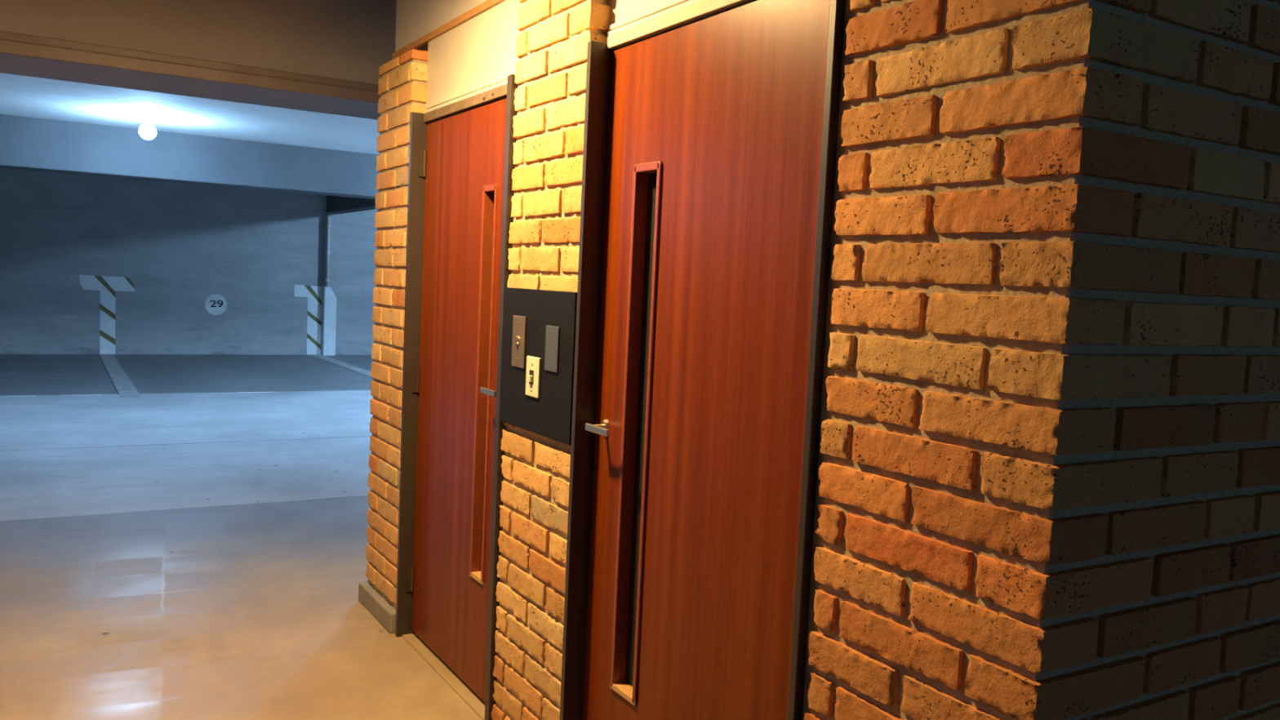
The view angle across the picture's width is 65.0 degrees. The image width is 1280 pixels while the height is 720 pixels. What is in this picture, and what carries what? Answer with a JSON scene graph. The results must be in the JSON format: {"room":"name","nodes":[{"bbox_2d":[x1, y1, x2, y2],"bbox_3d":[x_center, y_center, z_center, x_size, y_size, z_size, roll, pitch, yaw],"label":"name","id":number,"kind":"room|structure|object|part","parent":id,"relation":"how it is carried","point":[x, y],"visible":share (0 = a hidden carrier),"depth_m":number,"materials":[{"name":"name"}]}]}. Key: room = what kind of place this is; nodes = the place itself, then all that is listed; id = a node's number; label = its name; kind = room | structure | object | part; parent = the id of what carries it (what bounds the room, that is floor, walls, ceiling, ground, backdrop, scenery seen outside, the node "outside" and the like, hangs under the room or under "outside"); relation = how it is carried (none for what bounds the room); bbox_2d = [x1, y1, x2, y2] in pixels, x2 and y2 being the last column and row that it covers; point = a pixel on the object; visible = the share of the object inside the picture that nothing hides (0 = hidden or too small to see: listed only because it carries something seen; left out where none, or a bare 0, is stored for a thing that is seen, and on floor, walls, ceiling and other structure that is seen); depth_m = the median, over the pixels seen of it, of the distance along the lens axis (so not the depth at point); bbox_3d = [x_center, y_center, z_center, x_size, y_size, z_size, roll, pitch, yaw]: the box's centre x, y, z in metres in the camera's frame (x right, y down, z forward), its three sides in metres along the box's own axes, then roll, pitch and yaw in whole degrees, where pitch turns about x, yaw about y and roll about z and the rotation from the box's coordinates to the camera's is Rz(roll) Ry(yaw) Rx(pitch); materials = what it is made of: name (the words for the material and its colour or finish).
{"room":"parking garage","nodes":[
{"label":"parking garage","id":0,"kind":"room"},
{"bbox_2d":[0,168,377,355],"bbox_3d":[-8.038,-1.570,15.265,16.000,3.155,0.211,0,5,-31],"label":"wall","id":1,"kind":"structure","parent":0,"point":[90,264],"depth_m":15.61,"materials":[{"name":"white paint"}]},
{"bbox_2d":[0,72,379,154],"bbox_3d":[-2.470,-2.059,6.033,16.000,0.450,21.200,0,5,-31],"label":"ceiling","id":2,"kind":"structure","parent":0,"point":[20,95],"depth_m":8.59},
{"bbox_2d":[138,115,156,139],"bbox_3d":[-4.298,-2.027,8.774,0.136,0.203,0.136,0,5,-31],"label":"ceiling lamp","id":3,"kind":"object","parent":2,"relation":"attached to","point":[148,131],"visible":1,"depth_m":8.73,"materials":[{"name":"glass"}]},
{"bbox_3d":[-4.299,-1.994,8.776,0.136,0.136,0.136,0,5,-31],"label":"bulb","id":4,"kind":"part","parent":3,"relation":"part of","materials":[{"name":"white glass"}]},
{"bbox_2d":[0,114,379,199],"bbox_3d":[-4.808,-2.187,9.909,16.000,0.806,0.400,0,5,-31],"label":"beam","id":5,"kind":"structure","parent":2,"relation":"attached to","point":[26,144],"depth_m":9.88,"materials":[{"name":"grey paint"}]},
{"bbox_2d":[0,0,396,119],"bbox_3d":[-1.723,-1.652,4.794,16.000,0.803,0.555,0,5,-31],"label":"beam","id":6,"kind":"structure","parent":2,"relation":"attached to","point":[325,56],"depth_m":4.48,"materials":[{"name":"grey concrete"}]},
{"bbox_2d":[326,195,375,213],"bbox_3d":[-3.598,-2.530,14.284,0.250,0.680,5.880,0,5,-31],"label":"beam","id":7,"kind":"structure","parent":2,"relation":"attached to","point":[335,204],"depth_m":15.70,"materials":[{"name":"grey paint"}]},
{"bbox_2d":[0,354,482,719],"bbox_3d":[-2.610,0.958,6.265,16.000,0.202,21.200,0,5,-31],"label":"floor","id":8,"kind":"structure","parent":0,"point":[183,536],"depth_m":5.21,"materials":[{"name":"concrete"}]},
{"bbox_2d":[321,212,337,355],"bbox_3d":[-5.178,-1.263,16.793,0.198,2.375,0.201,0,5,-31],"label":"column","id":9,"kind":"structure","parent":8,"relation":"on","point":[331,226],"depth_m":16.76,"materials":[{"name":"white paint"}]},
{"bbox_2d":[395,0,487,51],"bbox_3d":[0.426,-1.359,3.183,1.383,0.540,3.375,0,5,-31],"label":"wall","id":10,"kind":"structure","parent":0,"point":[415,19],"depth_m":3.98,"materials":[{"name":"beige paint"}]},
{"bbox_2d":[391,0,505,59],"bbox_3d":[-0.682,-1.226,3.670,0.018,0.027,1.422,0,5,-31],"label":"molding","id":11,"kind":"structure","parent":10,"relation":"attached to","point":[488,4],"depth_m":3.69,"materials":[{"name":"brown wood"}]},
{"bbox_2d":[365,0,610,719],"bbox_3d":[-0.519,-0.004,3.615,0.354,2.316,1.923,0,5,-31],"label":"wall","id":12,"kind":"structure","parent":0,"point":[551,50],"depth_m":2.99,"materials":[{"name":"brick"}]},
{"bbox_2d":[358,581,395,633],"bbox_3d":[-1.051,1.041,4.285,0.174,0.083,0.467,0,5,-31],"label":"baseboard","id":13,"kind":"structure","parent":12,"relation":"attached to","point":[384,612],"depth_m":4.20,"materials":[{"name":"concrete"}]},
{"bbox_2d":[395,0,520,719],"bbox_3d":[-0.621,-0.020,3.577,0.150,2.365,0.990,0,5,-31],"label":"door","id":14,"kind":"structure","parent":12,"relation":"in","point":[461,166],"depth_m":3.61,"materials":[{"name":"brown wood"}]},
{"bbox_3d":[-0.560,-1.055,3.507,0.038,0.288,0.987,0,5,-31],"label":"transom panel","id":15,"kind":"part","parent":14,"relation":"part of","materials":[{"name":"beige paint"}]},
{"bbox_3d":[-0.542,0.745,3.447,0.047,0.016,0.118,0,5,-31],"label":"glazing sill","id":16,"kind":"part","parent":14,"relation":"part of","materials":[{"name":"brown wood"}]},
{"bbox_3d":[-0.497,0.086,3.405,0.006,1.316,0.094,0,5,-31],"label":"vision glass","id":17,"kind":"part","parent":14,"relation":"part of","materials":[{"name":"grey"}]},
{"bbox_3d":[-0.467,0.102,3.230,0.055,0.019,0.118,0,5,-31],"label":"lever handle","id":18,"kind":"part","parent":14,"relation":"part of","materials":[{"name":"silver metal"}]},
{"bbox_2d":[499,287,577,445],"bbox_3d":[-0.307,0.004,2.902,0.028,0.414,0.479,0,5,-31],"label":"control panel","id":19,"kind":"object","parent":12,"relation":"attached to","point":[539,335],"visible":1,"depth_m":2.87,"materials":[{"name":"black metal"}]},
{"bbox_3d":[-0.360,-0.054,2.990,0.006,0.153,0.089,0,5,-31],"label":"call plate","id":20,"kind":"part","parent":19,"relation":"part of","materials":[{"name":"brown metal"}]},
{"bbox_2d":[525,355,541,398],"bbox_3d":[-0.309,0.049,2.904,0.008,0.116,0.086,0,5,-31],"label":"switch plate","id":21,"kind":"object","parent":19,"relation":"attached to","point":[533,363],"depth_m":2.89,"materials":[{"name":"paint"}]},
{"bbox_3d":[-0.245,-0.031,2.799,0.006,0.127,0.080,0,5,-31],"label":"blank plate","id":22,"kind":"part","parent":19,"relation":"part of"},
{"bbox_2d":[560,0,845,719],"bbox_3d":[0.130,0.111,2.332,0.150,2.365,1.002,0,5,-31],"label":"door","id":23,"kind":"structure","parent":12,"relation":"in","point":[711,126],"depth_m":2.29,"materials":[{"name":"brown wood"}]},
{"bbox_3d":[-0.091,0.180,2.608,0.055,0.019,0.118,0,5,-31],"label":"lever handle","id":24,"kind":"part","parent":23,"relation":"part of","materials":[{"name":"silver metal"}]},
{"bbox_3d":[-0.026,0.858,2.593,0.047,0.016,0.128,0,5,-31],"label":"glazing sill","id":25,"kind":"part","parent":23,"relation":"part of","materials":[{"name":"brown wood"}]},
{"bbox_3d":[0.192,-0.938,2.259,0.038,0.260,1.002,0,5,-31],"label":"transom panel","id":26,"kind":"part","parent":23,"relation":"part of","materials":[{"name":"beige paint"}]},
{"bbox_3d":[0.019,0.190,2.550,0.006,1.334,0.104,0,5,-31],"label":"vision glass","id":27,"kind":"part","parent":23,"relation":"part of","materials":[{"name":"grey"}]},
{"bbox_2d":[802,0,1279,719],"bbox_3d":[1.073,0.191,2.041,1.456,2.316,0.542,0,5,-31],"label":"wall","id":28,"kind":"structure","parent":0,"point":[1047,482],"depth_m":1.58,"materials":[{"name":"brick"}]}
]}

